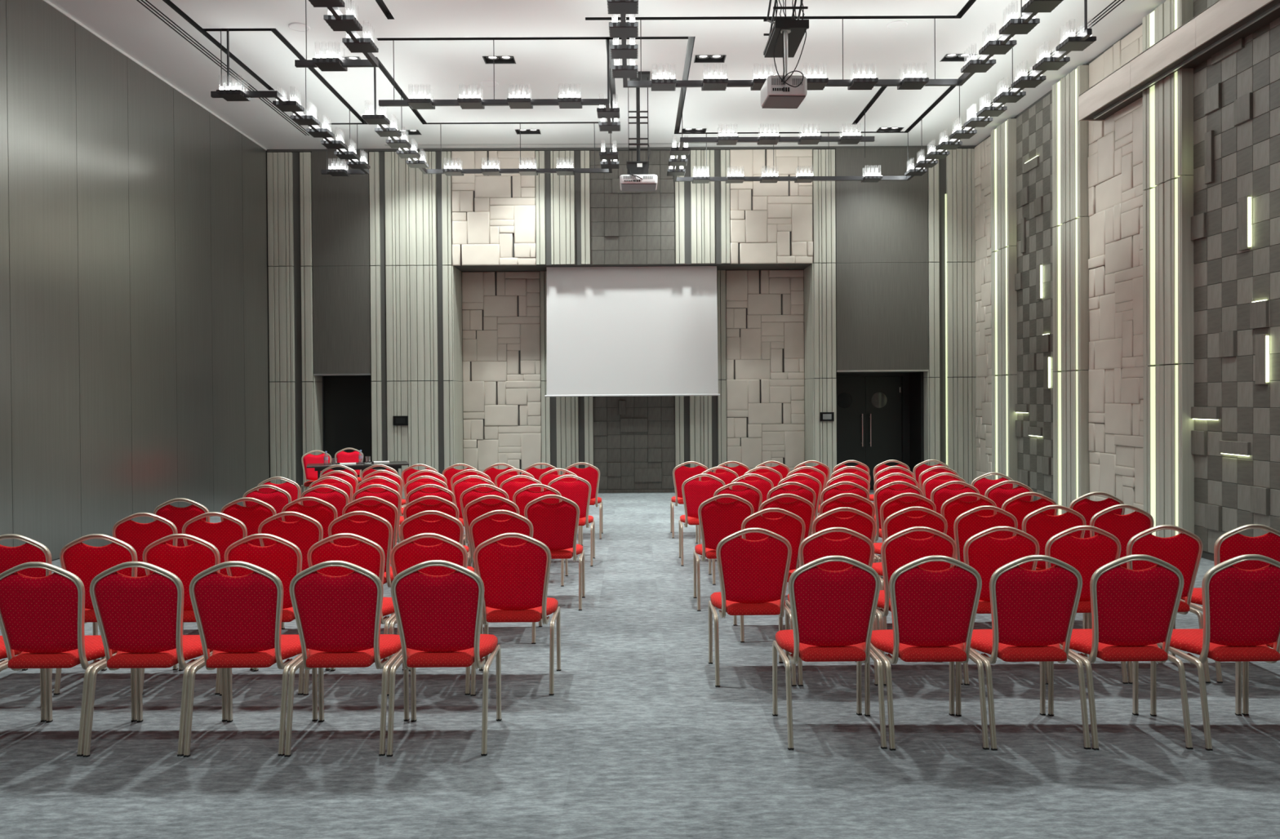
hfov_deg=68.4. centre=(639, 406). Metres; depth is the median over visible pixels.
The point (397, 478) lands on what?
banquet chair
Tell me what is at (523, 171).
light fixture
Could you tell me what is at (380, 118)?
light fixture
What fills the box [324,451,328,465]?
water bottle
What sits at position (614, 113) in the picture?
light fixture
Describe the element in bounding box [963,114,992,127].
tray
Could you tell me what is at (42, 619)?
banquet chair
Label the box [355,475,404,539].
banquet chair
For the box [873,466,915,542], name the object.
banquet chair
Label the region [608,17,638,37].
light fixture
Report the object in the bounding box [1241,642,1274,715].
banquet chair
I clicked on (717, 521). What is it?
banquet chair
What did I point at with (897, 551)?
banquet chair
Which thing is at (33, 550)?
banquet chair
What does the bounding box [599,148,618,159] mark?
light fixture
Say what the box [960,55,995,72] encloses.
light fixture
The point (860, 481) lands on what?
banquet chair
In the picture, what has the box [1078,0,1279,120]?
beam
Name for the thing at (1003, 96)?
tray
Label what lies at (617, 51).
light fixture
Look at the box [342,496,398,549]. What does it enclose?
banquet chair
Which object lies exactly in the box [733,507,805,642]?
banquet chair
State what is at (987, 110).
tray
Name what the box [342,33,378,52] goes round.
light fixture
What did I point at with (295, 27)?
grille
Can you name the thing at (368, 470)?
banquet chair
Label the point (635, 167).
lift
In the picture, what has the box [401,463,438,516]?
banquet chair
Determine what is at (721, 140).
light fixture
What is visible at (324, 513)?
banquet chair
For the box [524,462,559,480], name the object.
banquet chair
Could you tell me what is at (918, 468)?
banquet chair
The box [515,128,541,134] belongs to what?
recessed light
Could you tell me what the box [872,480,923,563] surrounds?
banquet chair
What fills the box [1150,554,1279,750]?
banquet chair
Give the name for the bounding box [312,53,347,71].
light fixture
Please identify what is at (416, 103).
light fixture
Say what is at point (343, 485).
banquet chair
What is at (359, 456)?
water bottle
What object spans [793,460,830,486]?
banquet chair
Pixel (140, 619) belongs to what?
banquet chair
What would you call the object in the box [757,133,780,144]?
light fixture
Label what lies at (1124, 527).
banquet chair
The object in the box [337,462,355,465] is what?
pad
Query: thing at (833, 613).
banquet chair
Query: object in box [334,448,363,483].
banquet chair
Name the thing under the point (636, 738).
floor
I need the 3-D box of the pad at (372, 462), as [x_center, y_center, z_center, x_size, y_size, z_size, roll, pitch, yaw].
[-3.957,0.846,14.358,0.252,0.024,0.180,-1,1,-18]
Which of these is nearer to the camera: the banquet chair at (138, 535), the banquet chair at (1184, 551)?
the banquet chair at (1184, 551)
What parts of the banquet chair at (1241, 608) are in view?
leg, rail, leg, seat, frame, leg, backrest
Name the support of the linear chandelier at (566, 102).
hanging from the ceiling
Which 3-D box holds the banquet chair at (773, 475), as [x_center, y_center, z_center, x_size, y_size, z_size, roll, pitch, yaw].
[1.379,1.136,10.790,0.481,0.937,0.528,0,1,-1]
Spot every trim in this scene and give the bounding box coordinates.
[43,0,266,150]
[266,145,976,151]
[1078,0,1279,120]
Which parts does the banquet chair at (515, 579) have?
leg, leg, backrest, frame, seat, leg, rail, leg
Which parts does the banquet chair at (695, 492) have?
leg, leg, seat, backrest, frame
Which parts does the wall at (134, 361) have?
partition panel, partition panel, partition panel, partition panel, partition panel, partition panel, partition panel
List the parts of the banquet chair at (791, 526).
leg, leg, backrest, frame, seat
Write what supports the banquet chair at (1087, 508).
on the floor
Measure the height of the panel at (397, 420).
0.165 m
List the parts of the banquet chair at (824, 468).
backrest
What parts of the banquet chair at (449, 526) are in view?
backrest, frame, seat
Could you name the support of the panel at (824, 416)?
attached to the wall at (432, 288)
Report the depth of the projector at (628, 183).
12.49 m
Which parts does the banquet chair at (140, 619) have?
leg, rail, backrest, leg, frame, seat, leg, rail, leg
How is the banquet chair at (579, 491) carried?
on the floor
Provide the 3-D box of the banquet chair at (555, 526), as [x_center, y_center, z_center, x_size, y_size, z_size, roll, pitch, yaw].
[-0.714,1.177,7.848,0.481,0.937,0.528,0,1,0]
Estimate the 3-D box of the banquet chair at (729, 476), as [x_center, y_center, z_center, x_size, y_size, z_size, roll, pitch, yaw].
[0.892,1.139,10.817,0.481,0.937,0.528,0,1,0]
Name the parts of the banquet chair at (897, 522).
seat, leg, frame, backrest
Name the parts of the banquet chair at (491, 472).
backrest, frame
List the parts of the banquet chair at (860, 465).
backrest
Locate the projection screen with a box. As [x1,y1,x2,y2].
[544,266,719,396]
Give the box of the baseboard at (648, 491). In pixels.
[598,488,675,493]
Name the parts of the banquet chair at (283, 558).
leg, backrest, frame, seat, leg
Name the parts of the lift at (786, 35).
scissor arm, scissor arm, lift plate, scissor arm, scissor arm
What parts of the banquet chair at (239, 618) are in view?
leg, rail, leg, backrest, frame, seat, leg, rail, leg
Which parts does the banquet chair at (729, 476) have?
leg, leg, backrest, frame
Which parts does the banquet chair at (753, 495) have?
leg, leg, backrest, frame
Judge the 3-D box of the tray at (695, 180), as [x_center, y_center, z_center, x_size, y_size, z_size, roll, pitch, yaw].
[0.996,-3.792,15.363,0.280,0.229,0.280,0,1,0]
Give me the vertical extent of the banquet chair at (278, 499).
0.937 m
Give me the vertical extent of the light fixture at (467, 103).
0.229 m
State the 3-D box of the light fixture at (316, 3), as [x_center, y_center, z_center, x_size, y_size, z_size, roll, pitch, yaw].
[-2.794,-3.702,8.321,0.280,0.229,0.280,0,1,0]
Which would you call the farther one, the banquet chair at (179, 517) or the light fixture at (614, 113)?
the light fixture at (614, 113)
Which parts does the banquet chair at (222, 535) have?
backrest, frame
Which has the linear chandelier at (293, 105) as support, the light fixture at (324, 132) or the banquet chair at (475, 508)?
the light fixture at (324, 132)
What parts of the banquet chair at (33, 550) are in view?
backrest, frame, leg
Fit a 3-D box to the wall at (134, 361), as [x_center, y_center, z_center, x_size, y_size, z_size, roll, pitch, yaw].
[-6.476,-1.317,6.331,0.300,6.030,19.760,0,1,0]
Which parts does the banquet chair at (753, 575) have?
leg, rail, leg, seat, frame, backrest, leg, rail, leg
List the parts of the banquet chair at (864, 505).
frame, backrest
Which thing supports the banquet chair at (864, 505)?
on the floor
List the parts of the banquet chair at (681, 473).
leg, leg, seat, backrest, frame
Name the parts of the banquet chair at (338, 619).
leg, rail, leg, backrest, frame, seat, leg, rail, leg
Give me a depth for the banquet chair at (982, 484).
9.53 m
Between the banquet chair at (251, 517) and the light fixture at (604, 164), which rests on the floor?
the banquet chair at (251, 517)
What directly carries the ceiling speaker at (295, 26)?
attached to the ceiling
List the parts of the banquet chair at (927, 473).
backrest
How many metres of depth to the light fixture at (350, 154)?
13.57 m
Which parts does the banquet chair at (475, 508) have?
backrest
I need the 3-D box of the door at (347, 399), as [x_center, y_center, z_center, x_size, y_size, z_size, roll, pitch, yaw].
[-5.114,0.526,16.676,0.955,2.140,0.080,0,1,0]
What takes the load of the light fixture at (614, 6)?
on the linear chandelier at (623, 29)
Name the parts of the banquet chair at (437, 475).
backrest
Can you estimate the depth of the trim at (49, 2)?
12.07 m
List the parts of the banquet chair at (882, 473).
backrest, frame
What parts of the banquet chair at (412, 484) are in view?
backrest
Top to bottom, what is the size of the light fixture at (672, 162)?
0.229 m
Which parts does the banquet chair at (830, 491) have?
frame, backrest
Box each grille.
[289,24,308,31]
[623,175,635,178]
[771,78,785,84]
[792,78,802,84]
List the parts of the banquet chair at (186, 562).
leg, backrest, frame, seat, leg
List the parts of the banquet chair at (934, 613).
leg, rail, leg, seat, frame, backrest, leg, rail, leg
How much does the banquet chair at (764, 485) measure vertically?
0.937 m
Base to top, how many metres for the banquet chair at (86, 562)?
0.937 m
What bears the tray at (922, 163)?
on the linear chandelier at (1071, 42)
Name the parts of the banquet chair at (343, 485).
backrest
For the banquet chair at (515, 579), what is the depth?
5.48 m
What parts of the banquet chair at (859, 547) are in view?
leg, rail, leg, frame, backrest, leg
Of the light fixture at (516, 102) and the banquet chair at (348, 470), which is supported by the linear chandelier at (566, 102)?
the light fixture at (516, 102)
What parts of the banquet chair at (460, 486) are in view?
backrest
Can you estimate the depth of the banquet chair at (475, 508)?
7.61 m
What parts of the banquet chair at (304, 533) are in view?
backrest, frame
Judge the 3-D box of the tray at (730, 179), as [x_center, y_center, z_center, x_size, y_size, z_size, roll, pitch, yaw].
[1.556,-3.796,15.366,0.280,0.229,0.280,0,1,0]
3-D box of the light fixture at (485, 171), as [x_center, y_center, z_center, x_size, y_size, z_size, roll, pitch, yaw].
[-2.331,-3.763,14.724,0.280,0.229,0.280,0,1,0]
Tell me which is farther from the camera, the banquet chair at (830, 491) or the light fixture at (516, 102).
the light fixture at (516, 102)
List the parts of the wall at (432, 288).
overdoor panel, overdoor panel, overdoor panel, overdoor panel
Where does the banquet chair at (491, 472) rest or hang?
on the floor
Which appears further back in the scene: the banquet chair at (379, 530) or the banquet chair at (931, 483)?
the banquet chair at (931, 483)
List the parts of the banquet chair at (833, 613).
leg, rail, leg, seat, backrest, frame, leg, rail, leg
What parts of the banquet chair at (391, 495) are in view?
backrest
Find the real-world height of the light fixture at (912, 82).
0.229 m
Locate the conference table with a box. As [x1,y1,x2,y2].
[306,461,408,479]
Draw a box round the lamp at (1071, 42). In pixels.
[1055,31,1096,50]
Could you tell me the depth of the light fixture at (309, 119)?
11.86 m
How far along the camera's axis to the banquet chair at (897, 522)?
6.62 m
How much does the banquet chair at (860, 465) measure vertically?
0.937 m
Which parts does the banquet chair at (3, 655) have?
rail, seat, leg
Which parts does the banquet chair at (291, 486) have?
backrest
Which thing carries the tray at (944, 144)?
on the linear chandelier at (1071, 42)
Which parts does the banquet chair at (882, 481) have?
frame, backrest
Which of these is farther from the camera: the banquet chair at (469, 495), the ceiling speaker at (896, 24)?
the ceiling speaker at (896, 24)
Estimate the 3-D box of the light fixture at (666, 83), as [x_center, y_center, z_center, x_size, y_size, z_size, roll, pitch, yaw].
[0.268,-3.745,10.689,0.280,0.229,0.280,0,1,0]
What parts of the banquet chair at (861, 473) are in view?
backrest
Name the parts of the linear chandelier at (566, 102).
rod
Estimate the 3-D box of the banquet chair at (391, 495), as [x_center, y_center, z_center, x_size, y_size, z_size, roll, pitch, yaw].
[-2.428,1.180,8.888,0.481,0.937,0.528,0,1,-1]
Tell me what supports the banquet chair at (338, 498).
on the floor
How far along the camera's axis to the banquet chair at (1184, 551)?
5.60 m
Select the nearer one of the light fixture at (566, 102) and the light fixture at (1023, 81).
the light fixture at (1023, 81)
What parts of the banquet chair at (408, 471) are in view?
backrest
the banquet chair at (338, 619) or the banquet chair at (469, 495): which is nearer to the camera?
the banquet chair at (338, 619)
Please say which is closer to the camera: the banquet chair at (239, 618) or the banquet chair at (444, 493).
the banquet chair at (239, 618)
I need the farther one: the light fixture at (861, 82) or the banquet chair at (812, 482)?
the light fixture at (861, 82)
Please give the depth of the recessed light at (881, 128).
15.28 m
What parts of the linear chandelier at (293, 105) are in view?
rod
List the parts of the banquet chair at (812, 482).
backrest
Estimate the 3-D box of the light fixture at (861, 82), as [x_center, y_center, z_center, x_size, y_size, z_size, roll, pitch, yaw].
[2.533,-3.761,10.701,0.280,0.229,0.280,0,1,0]
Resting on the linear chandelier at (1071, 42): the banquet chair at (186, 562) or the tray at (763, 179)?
the tray at (763, 179)
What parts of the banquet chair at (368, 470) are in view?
backrest, frame, seat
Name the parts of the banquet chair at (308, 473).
seat, backrest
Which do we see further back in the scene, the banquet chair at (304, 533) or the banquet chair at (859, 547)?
the banquet chair at (304, 533)
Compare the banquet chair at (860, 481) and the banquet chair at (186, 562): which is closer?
the banquet chair at (186, 562)
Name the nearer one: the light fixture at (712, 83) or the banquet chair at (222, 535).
the banquet chair at (222, 535)
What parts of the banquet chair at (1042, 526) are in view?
backrest, frame, leg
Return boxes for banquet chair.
[0,533,97,677]
[0,561,137,756]
[0,635,46,721]
[53,533,177,694]
[82,561,226,756]
[111,512,177,577]
[142,533,253,694]
[153,497,209,546]
[182,511,247,631]
[183,560,318,756]
[219,533,330,695]
[220,497,276,546]
[242,484,291,520]
[256,476,301,504]
[257,511,323,629]
[281,497,337,542]
[284,560,409,756]
[300,449,331,495]
[300,484,349,517]
[302,533,403,695]
[308,476,353,502]
[318,470,358,495]
[320,464,357,479]
[328,511,394,634]
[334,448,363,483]
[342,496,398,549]
[351,484,401,542]
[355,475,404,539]
[360,464,405,542]
[362,470,404,516]
[386,533,483,695]
[386,560,502,756]
[396,510,474,635]
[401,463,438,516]
[403,495,471,566]
[404,475,448,502]
[405,484,466,546]
[406,469,447,484]
[441,463,479,492]
[450,469,491,487]
[451,475,495,526]
[459,484,509,551]
[463,495,519,572]
[468,510,542,644]
[470,533,560,696]
[483,462,519,484]
[494,468,534,488]
[499,475,543,502]
[512,484,568,586]
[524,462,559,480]
[524,494,585,610]
[538,468,582,546]
[547,475,595,566]
[563,462,603,539]
[670,461,708,537]
[679,473,725,565]
[693,493,754,611]
[695,466,738,544]
[708,482,762,585]
[708,528,796,687]
[713,461,749,476]
[729,473,773,503]
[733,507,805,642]
[742,466,782,487]
[755,460,790,479]
[758,493,814,538]
[766,481,816,506]
[772,555,887,750]
[777,473,822,519]
[785,527,878,686]
[786,466,826,515]
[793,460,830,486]
[811,481,869,534]
[811,506,879,630]
[818,473,870,515]
[818,493,879,608]
[830,466,870,484]
[832,460,869,473]
[861,526,962,685]
[864,555,989,750]
[869,459,910,503]
[871,506,947,630]
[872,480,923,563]
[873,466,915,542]
[873,472,918,560]
[873,493,936,608]
[912,459,949,488]
[918,466,959,492]
[922,472,966,500]
[930,480,979,514]
[940,492,996,540]
[953,505,1017,566]
[955,555,1090,750]
[963,526,1039,684]
[970,472,1015,499]
[984,480,1034,513]
[1001,492,1057,535]
[1022,505,1088,629]
[1044,525,1128,684]
[1048,554,1193,750]
[1068,491,1124,538]
[1088,524,1210,684]
[1089,504,1154,568]
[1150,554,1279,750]
[1170,524,1279,683]
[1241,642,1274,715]
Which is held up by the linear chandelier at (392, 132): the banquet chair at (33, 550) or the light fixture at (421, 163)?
the light fixture at (421, 163)
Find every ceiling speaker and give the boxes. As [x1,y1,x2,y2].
[288,22,310,31]
[480,80,498,86]
[886,20,907,29]
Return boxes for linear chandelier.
[210,28,370,176]
[294,0,378,71]
[361,66,619,175]
[378,37,620,133]
[607,0,1063,90]
[666,0,1096,183]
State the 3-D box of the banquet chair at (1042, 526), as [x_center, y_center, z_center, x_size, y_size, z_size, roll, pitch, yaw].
[2.937,1.160,6.879,0.481,0.937,0.528,0,1,0]
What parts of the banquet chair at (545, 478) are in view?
frame, backrest, leg, leg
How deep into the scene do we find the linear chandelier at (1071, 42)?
13.00 m
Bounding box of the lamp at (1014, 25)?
[999,13,1039,34]
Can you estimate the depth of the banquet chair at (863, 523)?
6.61 m
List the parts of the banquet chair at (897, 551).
leg, seat, frame, backrest, leg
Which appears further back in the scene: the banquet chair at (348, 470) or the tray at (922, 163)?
the tray at (922, 163)
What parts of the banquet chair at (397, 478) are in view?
backrest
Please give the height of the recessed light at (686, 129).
0.154 m
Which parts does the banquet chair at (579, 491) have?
backrest, frame, seat, leg, leg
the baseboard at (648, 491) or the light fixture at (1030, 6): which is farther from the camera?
the baseboard at (648, 491)
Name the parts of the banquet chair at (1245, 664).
leg, seat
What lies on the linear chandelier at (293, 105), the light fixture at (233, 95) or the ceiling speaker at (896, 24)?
the light fixture at (233, 95)
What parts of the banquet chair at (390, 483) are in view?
backrest, seat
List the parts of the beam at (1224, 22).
pelmet panel, pelmet panel, pelmet panel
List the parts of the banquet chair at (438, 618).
leg, rail, leg, backrest, frame, seat, leg, rail, leg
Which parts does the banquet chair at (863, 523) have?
frame, backrest, leg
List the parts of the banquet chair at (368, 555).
leg, backrest, frame, leg, seat, rail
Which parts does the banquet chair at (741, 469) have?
backrest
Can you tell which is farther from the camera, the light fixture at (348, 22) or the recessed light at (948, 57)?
the recessed light at (948, 57)
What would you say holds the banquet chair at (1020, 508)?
on the floor
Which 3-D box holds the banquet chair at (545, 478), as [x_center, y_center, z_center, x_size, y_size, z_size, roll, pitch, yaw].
[-0.905,1.153,10.707,0.481,0.937,0.528,0,1,0]
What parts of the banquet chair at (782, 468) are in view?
backrest, frame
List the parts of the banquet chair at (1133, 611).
leg, rail, leg, seat, frame, leg, backrest, rail, leg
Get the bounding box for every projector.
[619,174,657,191]
[760,75,807,108]
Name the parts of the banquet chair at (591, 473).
backrest, frame, seat, leg, leg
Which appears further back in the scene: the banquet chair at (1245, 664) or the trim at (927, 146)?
the trim at (927, 146)
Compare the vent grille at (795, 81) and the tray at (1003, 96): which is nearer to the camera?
the vent grille at (795, 81)
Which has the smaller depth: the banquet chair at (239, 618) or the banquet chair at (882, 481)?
the banquet chair at (239, 618)
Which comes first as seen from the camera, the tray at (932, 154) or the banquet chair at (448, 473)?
the banquet chair at (448, 473)
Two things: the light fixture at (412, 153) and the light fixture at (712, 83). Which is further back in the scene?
the light fixture at (412, 153)
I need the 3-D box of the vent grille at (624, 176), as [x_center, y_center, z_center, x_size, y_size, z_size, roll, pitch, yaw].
[-0.137,-3.041,12.473,0.161,0.039,0.006,0,1,0]
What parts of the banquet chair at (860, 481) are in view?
frame, backrest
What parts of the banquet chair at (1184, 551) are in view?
leg, leg, frame, backrest, seat, rail, leg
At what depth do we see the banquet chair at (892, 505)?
7.56 m
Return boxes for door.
[323,376,372,483]
[835,371,924,489]
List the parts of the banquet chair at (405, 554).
leg, backrest, frame, leg, leg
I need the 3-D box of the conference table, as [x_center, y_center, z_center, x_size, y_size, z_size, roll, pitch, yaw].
[-4.273,1.237,14.277,1.464,0.751,0.604,-1,1,-18]
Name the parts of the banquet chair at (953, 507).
frame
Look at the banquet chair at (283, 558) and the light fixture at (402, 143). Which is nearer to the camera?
the banquet chair at (283, 558)
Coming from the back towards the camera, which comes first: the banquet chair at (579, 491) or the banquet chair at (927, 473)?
the banquet chair at (927, 473)
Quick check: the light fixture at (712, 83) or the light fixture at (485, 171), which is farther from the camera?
the light fixture at (485, 171)
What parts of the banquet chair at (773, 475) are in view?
backrest, frame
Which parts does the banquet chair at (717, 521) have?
leg, rail, leg, seat, backrest, frame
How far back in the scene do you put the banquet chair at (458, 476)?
10.44 m
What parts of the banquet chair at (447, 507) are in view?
backrest, frame, seat, leg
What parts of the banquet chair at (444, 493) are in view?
backrest, frame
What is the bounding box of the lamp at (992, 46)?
[978,35,1016,54]
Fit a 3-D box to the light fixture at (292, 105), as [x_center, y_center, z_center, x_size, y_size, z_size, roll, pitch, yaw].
[-4.241,-3.719,11.363,0.280,0.229,0.280,0,1,0]
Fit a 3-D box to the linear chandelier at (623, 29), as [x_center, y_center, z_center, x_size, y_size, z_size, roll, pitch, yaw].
[1.746,-4.043,8.866,4.090,0.838,3.936,0,1,0]
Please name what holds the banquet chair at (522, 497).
on the floor
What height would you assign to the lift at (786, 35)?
1.381 m
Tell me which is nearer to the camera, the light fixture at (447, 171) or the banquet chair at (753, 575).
the banquet chair at (753, 575)
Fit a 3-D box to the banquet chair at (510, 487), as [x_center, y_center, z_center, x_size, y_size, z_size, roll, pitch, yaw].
[-1.211,1.163,9.825,0.481,0.937,0.528,0,1,0]
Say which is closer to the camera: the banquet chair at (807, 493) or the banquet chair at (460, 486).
the banquet chair at (807, 493)
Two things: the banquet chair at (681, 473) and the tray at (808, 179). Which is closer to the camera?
the banquet chair at (681, 473)
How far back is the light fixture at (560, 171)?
14.64 m
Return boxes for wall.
[0,0,269,560]
[266,147,977,498]
[974,0,1279,560]
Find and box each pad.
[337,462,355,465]
[371,461,389,463]
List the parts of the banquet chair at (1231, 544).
leg, rail, seat, leg, frame, backrest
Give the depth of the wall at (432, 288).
16.22 m
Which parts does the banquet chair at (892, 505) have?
seat, leg, frame, backrest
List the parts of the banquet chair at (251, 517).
frame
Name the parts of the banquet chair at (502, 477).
backrest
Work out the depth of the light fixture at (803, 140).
12.93 m
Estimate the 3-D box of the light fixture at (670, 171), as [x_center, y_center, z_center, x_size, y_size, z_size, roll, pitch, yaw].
[0.569,-3.784,14.830,0.280,0.229,0.280,0,1,0]
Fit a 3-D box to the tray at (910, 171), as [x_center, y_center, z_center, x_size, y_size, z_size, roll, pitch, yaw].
[4.378,-3.812,14.942,0.280,0.229,0.280,0,1,0]
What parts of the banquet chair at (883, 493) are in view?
seat, backrest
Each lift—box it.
[626,71,649,179]
[763,0,808,87]
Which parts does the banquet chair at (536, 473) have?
backrest, frame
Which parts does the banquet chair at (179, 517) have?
frame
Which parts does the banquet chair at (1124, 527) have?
frame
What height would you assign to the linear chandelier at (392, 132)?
0.838 m
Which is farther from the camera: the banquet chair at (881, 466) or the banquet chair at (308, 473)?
the banquet chair at (308, 473)
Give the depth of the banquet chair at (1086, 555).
5.60 m
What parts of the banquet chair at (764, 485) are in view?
frame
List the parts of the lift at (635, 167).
ceiling plate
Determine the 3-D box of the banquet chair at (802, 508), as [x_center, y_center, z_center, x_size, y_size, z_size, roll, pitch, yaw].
[1.184,1.165,7.789,0.481,0.937,0.528,0,1,0]
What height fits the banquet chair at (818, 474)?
0.937 m
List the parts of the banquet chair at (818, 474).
backrest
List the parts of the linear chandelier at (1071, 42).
rod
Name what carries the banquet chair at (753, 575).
on the floor
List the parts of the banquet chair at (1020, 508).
frame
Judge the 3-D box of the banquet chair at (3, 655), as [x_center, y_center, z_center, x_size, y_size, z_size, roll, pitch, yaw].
[-3.425,1.224,4.803,0.481,0.937,0.528,0,1,0]
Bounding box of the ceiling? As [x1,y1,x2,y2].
[48,0,1165,149]
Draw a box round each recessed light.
[333,57,360,59]
[398,129,421,134]
[482,56,515,63]
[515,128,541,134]
[682,128,706,133]
[693,54,726,62]
[875,127,903,132]
[940,53,977,61]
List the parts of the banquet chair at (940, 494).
frame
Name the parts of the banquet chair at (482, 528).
backrest, frame, leg, leg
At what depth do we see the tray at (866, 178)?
15.28 m
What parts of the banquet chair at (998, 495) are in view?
frame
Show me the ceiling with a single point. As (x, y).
(557, 47)
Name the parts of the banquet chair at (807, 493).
backrest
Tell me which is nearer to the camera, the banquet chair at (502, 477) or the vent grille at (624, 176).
the banquet chair at (502, 477)
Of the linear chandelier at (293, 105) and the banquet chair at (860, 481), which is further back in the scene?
the linear chandelier at (293, 105)
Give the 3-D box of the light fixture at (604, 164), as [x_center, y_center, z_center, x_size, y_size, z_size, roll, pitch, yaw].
[-0.458,-3.773,14.334,0.280,0.229,0.280,0,1,0]
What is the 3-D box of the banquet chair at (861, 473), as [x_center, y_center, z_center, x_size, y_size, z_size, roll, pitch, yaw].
[2.357,1.130,10.745,0.481,0.937,0.528,0,1,0]
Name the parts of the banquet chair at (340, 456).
backrest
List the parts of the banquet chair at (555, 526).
backrest, frame, seat, leg, rail, leg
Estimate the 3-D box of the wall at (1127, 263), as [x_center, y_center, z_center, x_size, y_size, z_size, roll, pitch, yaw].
[5.949,-1.404,6.402,0.450,6.030,19.760,0,1,0]
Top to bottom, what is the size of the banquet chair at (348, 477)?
0.937 m
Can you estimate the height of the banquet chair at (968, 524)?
0.937 m
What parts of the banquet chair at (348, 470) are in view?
backrest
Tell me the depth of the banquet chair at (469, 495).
8.62 m
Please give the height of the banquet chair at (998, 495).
0.937 m
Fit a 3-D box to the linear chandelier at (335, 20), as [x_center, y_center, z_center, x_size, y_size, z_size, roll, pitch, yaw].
[-2.855,-4.008,8.549,0.867,0.838,3.296,-1,1,-14]
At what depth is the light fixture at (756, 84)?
10.60 m
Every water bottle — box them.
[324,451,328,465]
[358,449,363,462]
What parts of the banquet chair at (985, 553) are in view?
leg, seat, backrest, frame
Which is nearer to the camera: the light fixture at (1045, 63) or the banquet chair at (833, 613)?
the banquet chair at (833, 613)
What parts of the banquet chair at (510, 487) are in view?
frame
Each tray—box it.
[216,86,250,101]
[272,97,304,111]
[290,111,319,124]
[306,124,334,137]
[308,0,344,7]
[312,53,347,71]
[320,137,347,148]
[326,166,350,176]
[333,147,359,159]
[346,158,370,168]
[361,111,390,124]
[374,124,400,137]
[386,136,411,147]
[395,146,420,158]
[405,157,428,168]
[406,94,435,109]
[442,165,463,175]
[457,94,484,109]
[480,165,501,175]
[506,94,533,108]
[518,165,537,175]
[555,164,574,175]
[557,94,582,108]
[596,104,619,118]
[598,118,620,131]
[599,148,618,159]
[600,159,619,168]
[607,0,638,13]
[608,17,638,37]
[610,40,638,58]
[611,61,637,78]
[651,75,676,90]
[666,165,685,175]
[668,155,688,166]
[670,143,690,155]
[692,173,710,183]
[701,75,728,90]
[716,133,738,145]
[725,173,745,182]
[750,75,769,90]
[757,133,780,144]
[760,173,779,182]
[794,173,814,182]
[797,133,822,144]
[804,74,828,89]
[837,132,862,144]
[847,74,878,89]
[861,173,882,182]
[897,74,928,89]
[904,165,927,175]
[914,157,937,168]
[924,148,949,159]
[936,137,962,149]
[949,126,977,138]
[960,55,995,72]
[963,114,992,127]
[976,102,1007,116]
[993,88,1026,102]
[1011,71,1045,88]
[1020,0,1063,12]
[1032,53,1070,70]
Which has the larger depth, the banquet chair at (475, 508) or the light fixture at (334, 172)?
the light fixture at (334, 172)
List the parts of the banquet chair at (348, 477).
backrest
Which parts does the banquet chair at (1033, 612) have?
leg, rail, leg, seat, frame, backrest, leg, rail, leg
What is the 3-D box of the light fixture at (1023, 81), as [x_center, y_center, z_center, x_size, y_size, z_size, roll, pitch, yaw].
[4.403,-3.774,10.672,0.280,0.229,0.280,0,1,0]
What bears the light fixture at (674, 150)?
on the linear chandelier at (1071, 42)
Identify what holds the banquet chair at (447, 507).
on the floor
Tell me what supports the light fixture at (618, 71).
on the linear chandelier at (623, 29)
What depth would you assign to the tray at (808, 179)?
15.28 m
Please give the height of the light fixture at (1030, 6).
0.229 m
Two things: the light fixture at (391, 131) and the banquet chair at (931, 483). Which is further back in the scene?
the light fixture at (391, 131)
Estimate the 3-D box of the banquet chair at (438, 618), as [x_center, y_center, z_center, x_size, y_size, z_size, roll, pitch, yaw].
[-0.980,1.207,4.766,0.481,0.937,0.528,0,1,0]
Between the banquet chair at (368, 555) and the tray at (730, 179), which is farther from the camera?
the tray at (730, 179)
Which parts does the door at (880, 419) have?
pull handle, pull handle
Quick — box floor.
[0,489,1279,838]
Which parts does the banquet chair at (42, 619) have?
rail, backrest, leg, frame, seat, leg, rail, leg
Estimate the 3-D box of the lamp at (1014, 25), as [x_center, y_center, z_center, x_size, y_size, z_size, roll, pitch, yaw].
[3.652,-3.754,9.068,0.280,0.229,0.280,0,1,0]
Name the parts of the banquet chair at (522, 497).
backrest, frame, leg, leg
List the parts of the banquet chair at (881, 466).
seat, backrest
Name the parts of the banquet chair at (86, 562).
leg, seat, backrest, frame, leg, leg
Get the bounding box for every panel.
[392,416,408,425]
[820,412,834,421]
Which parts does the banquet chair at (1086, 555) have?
leg, backrest, frame, seat, leg, leg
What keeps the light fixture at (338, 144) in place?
on the linear chandelier at (293, 105)
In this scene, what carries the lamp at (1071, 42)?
on the linear chandelier at (1071, 42)
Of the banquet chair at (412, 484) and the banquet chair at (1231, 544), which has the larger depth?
the banquet chair at (412, 484)
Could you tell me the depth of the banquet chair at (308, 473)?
14.61 m
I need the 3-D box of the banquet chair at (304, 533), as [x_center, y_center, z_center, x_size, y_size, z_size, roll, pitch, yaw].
[-2.451,1.199,6.808,0.481,0.937,0.528,0,1,-1]
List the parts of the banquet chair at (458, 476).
backrest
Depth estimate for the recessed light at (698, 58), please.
12.09 m
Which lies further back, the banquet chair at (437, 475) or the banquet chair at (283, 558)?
the banquet chair at (437, 475)
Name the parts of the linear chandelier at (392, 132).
rod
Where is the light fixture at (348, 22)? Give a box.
[323,9,362,31]
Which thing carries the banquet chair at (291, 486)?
on the floor
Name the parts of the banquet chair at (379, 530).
backrest, frame, seat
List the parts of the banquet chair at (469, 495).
backrest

